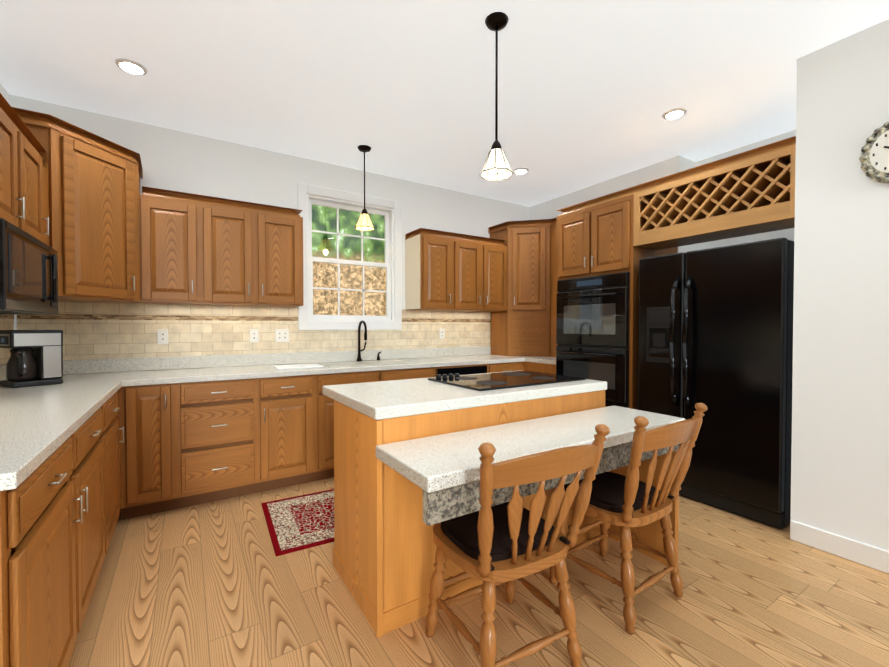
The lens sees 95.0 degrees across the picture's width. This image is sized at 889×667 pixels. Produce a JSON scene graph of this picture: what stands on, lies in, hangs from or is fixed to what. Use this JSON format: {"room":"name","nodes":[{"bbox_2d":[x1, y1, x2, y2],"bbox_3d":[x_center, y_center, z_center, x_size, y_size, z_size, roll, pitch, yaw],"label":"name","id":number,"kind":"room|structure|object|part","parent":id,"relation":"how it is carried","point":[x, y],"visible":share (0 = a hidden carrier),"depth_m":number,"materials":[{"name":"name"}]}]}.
{"room":"kitchen","nodes":[
{"label":"kitchen","id":0,"kind":"room"},
{"bbox_2d":[0,83,8,102],"bbox_3d":[-1.828,-0.165,0.947,0.120,2.800,4.170,-1,1,-33],"label":"wall","id":1,"kind":"structure","parent":0,"point":[4,93],"depth_m":2.65,"materials":[{"name":"white paint"}]},
{"bbox_2d":[0,314,19,364],"bbox_3d":[-2.196,-0.002,1.657,0.022,0.420,2.520,-1,1,-33],"label":"tile backsplash","id":2,"kind":"structure","parent":1,"relation":"attached to","point":[6,320],"depth_m":2.61,"materials":[{"name":"tile"}]},
{"bbox_2d":[0,93,49,245],"bbox_3d":[-2.102,-0.604,1.805,0.348,0.810,1.013,-1,1,-33],"label":"upper cabinet","id":3,"kind":"object","parent":1,"relation":"attached to","point":[24,188],"visible":0.77,"depth_m":1.83,"materials":[{"name":"brown wood"}]},
{"bbox_2d":[0,218,57,314],"bbox_3d":[-2.030,-0.267,1.772,0.428,0.347,0.775,-1,1,-33],"label":"microwave","id":4,"kind":"object","parent":3,"relation":"attached to","point":[28,274],"visible":1,"depth_m":1.75,"materials":[{"name":"black plastic"}]},
{"bbox_2d":[12,107,142,302],"bbox_3d":[-2.401,-0.730,2.616,0.720,1.015,0.720,-1,1,-33],"label":"upper cabinet","id":5,"kind":"object","parent":1,"relation":"attached to","point":[94,187],"visible":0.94,"depth_m":2.51,"materials":[{"name":"brown wood"}]},
{"bbox_2d":[9,94,529,359],"bbox_3d":[-0.764,-0.218,4.173,5.390,2.800,0.120,-1,1,-33],"label":"wall","id":6,"kind":"structure","parent":0,"point":[176,160],"depth_m":3.54,"materials":[{"name":"white paint"}]},
{"bbox_2d":[139,186,302,306],"bbox_3d":[-1.737,-0.633,3.248,1.119,0.800,0.375,-1,1,-33],"label":"upper cabinet","id":7,"kind":"object","parent":6,"relation":"attached to","point":[195,249],"visible":0.98,"depth_m":3.08,"materials":[{"name":"brown wood"}]},
{"bbox_2d":[20,301,490,359],"bbox_3d":[-0.898,-0.041,4.012,4.746,0.420,0.010,-1,1,-33],"label":"tile backsplash","id":8,"kind":"structure","parent":6,"relation":"attached to","point":[101,330],"depth_m":3.37,"materials":[{"name":"tile"}]},
{"bbox_2d":[157,329,167,343],"bbox_3d":[-2.194,0.026,3.174,0.070,0.115,0.008,-1,1,-33],"label":"electrical outlet plate","id":9,"kind":"object","parent":8,"relation":"attached to","point":[162,334],"depth_m":3.17,"materials":[{"name":"white plastic"}]},
{"bbox_2d":[250,329,258,342],"bbox_3d":[-1.646,0.020,3.524,0.070,0.115,0.008,-1,1,-33],"label":"electrical outlet plate","id":10,"kind":"object","parent":8,"relation":"attached to","point":[254,333],"depth_m":3.52,"materials":[{"name":"white plastic"}]},
{"bbox_2d":[275,329,288,341],"bbox_3d":[-1.452,0.018,3.648,0.115,0.115,0.008,-1,1,-33],"label":"electrical outlet plate","id":11,"kind":"object","parent":8,"relation":"attached to","point":[281,335],"depth_m":3.64,"materials":[{"name":"white plastic"}]},
{"bbox_2d":[439,329,444,338],"bbox_3d":[-0.028,0.003,4.558,0.070,0.115,0.008,-1,1,-33],"label":"electrical outlet plate","id":12,"kind":"object","parent":8,"relation":"attached to","point":[441,331],"depth_m":4.56,"materials":[{"name":"white plastic"}]},
{"bbox_2d":[297,183,401,329],"bbox_3d":[-0.925,-0.706,4.045,1.050,1.340,0.128,-1,1,-33],"label":"window","id":13,"kind":"structure","parent":6,"relation":"in","point":[309,320],"depth_m":4.02,"materials":[{"name":"white wood"}]},
{"bbox_2d":[405,228,507,311],"bbox_3d":[0.165,-0.653,4.463,1.143,0.800,0.375,-1,1,-33],"label":"upper cabinet","id":14,"kind":"object","parent":6,"relation":"attached to","point":[447,271],"visible":1,"depth_m":4.26,"materials":[{"name":"brown wood"}]},
{"bbox_2d":[0,0,888,206],"bbox_3d":[0.592,-1.641,1.936,6.050,0.120,6.070,-1,1,-33],"label":"ceiling","id":15,"kind":"structure","parent":0,"point":[591,92],"depth_m":2.50,"materials":[{"name":"white paint"}]},
{"bbox_2d":[115,58,147,74],"bbox_3d":[-1.863,-1.583,2.426,0.156,0.013,0.156,-1,1,-33],"label":"recessed light","id":16,"kind":"object","parent":15,"relation":"in","point":[131,66],"visible":1,"depth_m":2.41,"materials":[{"name":"white"}]},
{"bbox_2d":[356,145,373,230],"bbox_3d":[-0.694,-1.259,3.535,0.172,0.696,0.172,-1,1,-33],"label":"light","id":17,"kind":"object","parent":15,"relation":"hanging from","point":[364,222],"visible":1,"depth_m":3.51,"materials":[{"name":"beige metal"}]},
{"bbox_2d":[480,12,512,180],"bbox_3d":[0.264,-1.195,2.069,0.172,0.776,0.172,-1,1,-33],"label":"pendant light","id":18,"kind":"object","parent":15,"relation":"hanging from","point":[496,167],"visible":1,"depth_m":2.06,"materials":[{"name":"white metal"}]},
{"bbox_2d":[513,168,528,173],"bbox_3d":[0.759,-1.609,4.043,0.156,0.013,0.156,-1,1,-33],"label":"recessed light","id":19,"kind":"object","parent":15,"relation":"in","point":[520,170],"visible":1,"depth_m":4.02,"materials":[{"name":"white"}]},
{"bbox_2d":[662,108,686,119],"bbox_3d":[1.671,-1.591,2.960,0.156,0.013,0.156,-1,1,-33],"label":"recessed light","id":20,"kind":"object","parent":15,"relation":"in","point":[675,113],"visible":1,"depth_m":2.94,"materials":[{"name":"white"}]},
{"bbox_2d":[68,471,888,666],"bbox_3d":[0.592,1.278,1.984,6.050,0.120,6.070,-1,1,-33],"label":"floor","id":21,"kind":"structure","parent":0,"point":[219,583],"depth_m":1.82,"materials":[{"name":"brown wood"}]},
{"bbox_2d":[0,400,111,666],"bbox_3d":[-1.601,0.792,1.309,0.633,0.876,1.286,-1,1,-33],"label":"base cabinet","id":22,"kind":"object","parent":21,"relation":"on","point":[59,511],"depth_m":1.24,"materials":[{"name":"brown wood"}]},
{"bbox_2d":[0,362,127,490],"bbox_3d":[-1.764,0.280,1.565,0.642,0.139,1.890,-1,1,-33],"label":"countertop","id":23,"kind":"structure","parent":22,"relation":"on","point":[40,425],"depth_m":1.63,"materials":[{"name":"stone"}]},
{"bbox_2d":[0,330,62,387],"bbox_3d":[-2.381,0.138,2.348,0.204,0.317,0.229,0,1,27],"label":"coffee maker","id":24,"kind":"object","parent":23,"relation":"on","point":[36,358],"visible":1,"depth_m":2.31,"materials":[{"name":"black plastic"}]},
{"bbox_2d":[108,391,123,535],"bbox_3d":[-2.083,0.779,2.063,0.633,0.876,0.614,-1,1,-33],"label":"base cabinet","id":25,"kind":"object","parent":21,"relation":"on","point":[113,420],"depth_m":2.29,"materials":[{"name":"brown wood"}]},
{"bbox_2d":[118,383,185,519],"bbox_3d":[-2.071,0.765,2.902,0.329,0.876,0.635,-1,1,-33],"label":"base cabinet","id":26,"kind":"object","parent":21,"relation":"on","point":[150,454],"depth_m":2.65,"materials":[{"name":"brown wood"}]},
{"bbox_2d":[182,377,269,506],"bbox_3d":[-1.725,0.762,3.123,0.598,0.876,0.635,-1,1,-33],"label":"base cabinet","id":27,"kind":"object","parent":21,"relation":"on","point":[183,445],"depth_m":2.88,"materials":[{"name":"brown wood"}]},
{"bbox_2d":[270,374,321,489],"bbox_3d":[-1.359,0.758,3.358,0.474,0.876,0.635,-1,1,-33],"label":"base cabinet","id":28,"kind":"object","parent":21,"relation":"on","point":[295,401],"depth_m":3.13,"materials":[{"name":"brown wood"}]},
{"bbox_2d":[261,489,333,555],"bbox_3d":[-0.516,1.199,2.876,1.350,0.008,0.750,-1,1,-30],"label":"oriental rug","id":29,"kind":"object","parent":21,"relation":"on","point":[298,523],"visible":0.36,"depth_m":2.60,"materials":[{"name":"red fabric"}]},
{"bbox_2d":[322,367,441,479],"bbox_3d":[-0.737,0.751,3.755,1.208,0.876,0.635,-1,1,-33],"label":"base cabinet","id":30,"kind":"object","parent":21,"relation":"on","point":[400,374],"depth_m":3.32,"materials":[{"name":"brown wood"}]},
{"bbox_2d":[0,346,531,385],"bbox_3d":[-0.722,0.244,3.743,4.744,0.139,0.658,-1,1,-33],"label":"countertop","id":31,"kind":"structure","parent":30,"relation":"on","point":[179,369],"depth_m":3.42,"materials":[{"name":"stone"}]},
{"bbox_2d":[273,364,323,368],"bbox_3d":[-1.221,0.273,3.402,0.360,0.011,0.240,-1,1,-33],"label":"cutting board","id":32,"kind":"object","parent":31,"relation":"on","point":[295,366],"visible":0.98,"depth_m":3.34,"materials":[{"name":"white"}]},
{"bbox_2d":[357,321,366,360],"bbox_3d":[-0.771,0.073,3.910,0.096,0.395,0.208,-1,1,-33],"label":"gooseneck faucet","id":33,"kind":"object","parent":31,"relation":"on","point":[359,346],"visible":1,"depth_m":3.95,"materials":[{"name":"black metal"}]},
{"bbox_2d":[316,360,413,367],"bbox_3d":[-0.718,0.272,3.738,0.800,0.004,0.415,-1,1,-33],"label":"sink basin","id":34,"kind":"object","parent":31,"relation":"in","point":[357,363],"visible":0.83,"depth_m":3.68,"materials":[{"name":"ceramic"}]},
{"bbox_2d":[442,364,493,375],"bbox_3d":[0.010,0.744,4.233,0.674,0.876,0.635,-1,1,-33],"label":"dishwasher","id":35,"kind":"object","parent":21,"relation":"on","point":[480,368],"depth_m":4.00,"materials":[{"name":"black metal"}]},
{"bbox_2d":[332,390,604,637],"bbox_3d":[0.177,0.775,2.295,1.470,0.875,0.640,-1,1,-33],"label":"kitchen island","id":36,"kind":"object","parent":21,"relation":"on","point":[384,552],"visible":0.46,"depth_m":1.77,"materials":[{"name":"brown wood"}]},
{"bbox_2d":[322,370,606,419],"bbox_3d":[0.147,0.312,2.339,1.480,0.050,0.745,-1,1,-33],"label":"island countertop","id":37,"kind":"structure","parent":36,"relation":"on","point":[379,400],"depth_m":2.00,"materials":[{"name":"stone"}]},
{"bbox_2d":[428,371,585,390],"bbox_3d":[0.382,0.267,2.491,0.820,0.034,0.520,-1,1,-33],"label":"glass cooktop","id":38,"kind":"object","parent":37,"relation":"in","point":[490,381],"visible":1,"depth_m":2.42,"materials":[{"name":"black glass"}]},
{"bbox_2d":[494,362,521,371],"bbox_3d":[0.475,0.739,4.530,0.536,0.876,0.635,-1,1,-33],"label":"base cabinet","id":39,"kind":"object","parent":21,"relation":"on","point":[512,366],"depth_m":4.27,"materials":[{"name":"brown wood"}]},
{"bbox_2d":[426,424,609,666],"bbox_3d":[0.223,0.774,1.524,0.548,0.908,0.546,-1,1,-33],"label":"chair","id":40,"kind":"object","parent":21,"relation":"on","point":[510,542],"visible":1,"depth_m":1.40,"materials":[{"name":"brown wood"}]},
{"bbox_2d":[522,362,555,373],"bbox_3d":[1.083,0.737,4.663,0.723,0.876,1.066,-1,1,-33],"label":"base cabinet","id":41,"kind":"object","parent":21,"relation":"on","point":[526,366],"depth_m":4.22,"materials":[{"name":"brown wood"}]},
{"bbox_2d":[528,357,555,364],"bbox_3d":[1.275,0.283,4.389,0.682,0.040,0.406,-1,1,-33],"label":"countertop","id":42,"kind":"structure","parent":41,"relation":"on","point":[547,360],"depth_m":4.24,"materials":[{"name":"stone"}]},
{"bbox_2d":[423,441,678,565],"bbox_3d":[0.476,0.855,1.874,1.505,0.730,0.392,-1,1,-33],"label":"apron","id":43,"kind":"object","parent":21,"relation":"on","point":[442,505],"visible":0.24,"depth_m":1.77,"materials":[{"name":"stone"}]},
{"bbox_2d":[376,406,685,492],"bbox_3d":[0.483,0.465,1.857,1.535,0.050,0.418,-1,1,-33],"label":"island countertop","id":44,"kind":"structure","parent":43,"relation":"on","point":[430,464],"depth_m":1.67,"materials":[{"name":"stone"}]},
{"bbox_2d":[549,403,707,633],"bbox_3d":[0.844,0.767,1.905,0.548,0.908,0.539,-1,1,-33],"label":"chair","id":45,"kind":"object","parent":21,"relation":"on","point":[627,501],"visible":0.81,"depth_m":1.76,"materials":[{"name":"brown wood"}]},
{"bbox_2d":[556,136,795,409],"bbox_3d":[1.857,-0.003,3.391,0.774,2.395,1.886,-1,1,-33],"label":"cabinet","id":46,"kind":"object","parent":21,"relation":"on","point":[750,192],"depth_m":3.36,"materials":[{"name":"brown wood"}]},
{"bbox_3d":[1.283,0.058,3.661,0.096,1.145,0.755,-1,1,-33],"label":"double wall oven","id":47,"kind":"part","parent":46,"relation":"part of","materials":[{"name":"black glass"}]},
{"bbox_2d":[638,238,793,528],"bbox_3d":[2.081,0.306,3.038,0.868,1.790,0.932,-1,1,-33],"label":"refrigerator","id":48,"kind":"object","parent":21,"relation":"on","point":[716,331],"visible":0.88,"depth_m":2.70,"materials":[{"name":"black metal"}]},
{"bbox_2d":[530,130,795,252],"bbox_3d":[2.067,-0.218,4.154,0.400,2.800,2.960,-1,1,-33],"label":"wall","id":49,"kind":"structure","parent":0,"point":[548,209],"depth_m":3.83,"materials":[{"name":"white paint"}]},
{"bbox_2d":[488,217,556,356],"bbox_3d":[1.101,-0.506,4.655,0.680,1.529,1.064,-1,1,-33],"label":"upper cabinet","id":50,"kind":"object","parent":49,"relation":"attached to","point":[524,324],"visible":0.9,"depth_m":4.57,"materials":[{"name":"brown wood"}]},
{"bbox_2d":[790,19,888,550],"bbox_3d":[3.188,-0.175,1.566,1.060,2.800,2.610,-1,1,-33],"label":"wall","id":51,"kind":"structure","parent":0,"point":[840,439],"depth_m":2.21,"materials":[{"name":"white paint"}]},
{"bbox_2d":[790,520,888,573],"bbox_3d":[2.736,1.171,1.298,0.014,0.114,2.608,-1,1,-33],"label":"baseboard","id":52,"kind":"structure","parent":51,"relation":"attached to","point":[870,556],"depth_m":2.21,"materials":[{"name":"white wood"}]},
{"bbox_2d":[859,121,888,182],"bbox_3d":[2.242,-0.908,2.011,0.040,0.322,0.281,-1,1,-33],"label":"wall clock","id":53,"kind":"object","parent":51,"relation":"attached to","point":[874,158],"visible":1,"depth_m":2.06,"materials":[{"name":"grey metal"}]},
{"label":"outside","id":54,"kind":"structure","parent":0,"visible":0},
{"bbox_2d":[312,205,385,315],"bbox_3d":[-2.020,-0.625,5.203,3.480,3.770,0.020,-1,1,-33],"label":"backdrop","id":55,"kind":"structure","parent":54,"point":[375,297],"depth_m":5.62,"materials":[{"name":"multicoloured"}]}
]}

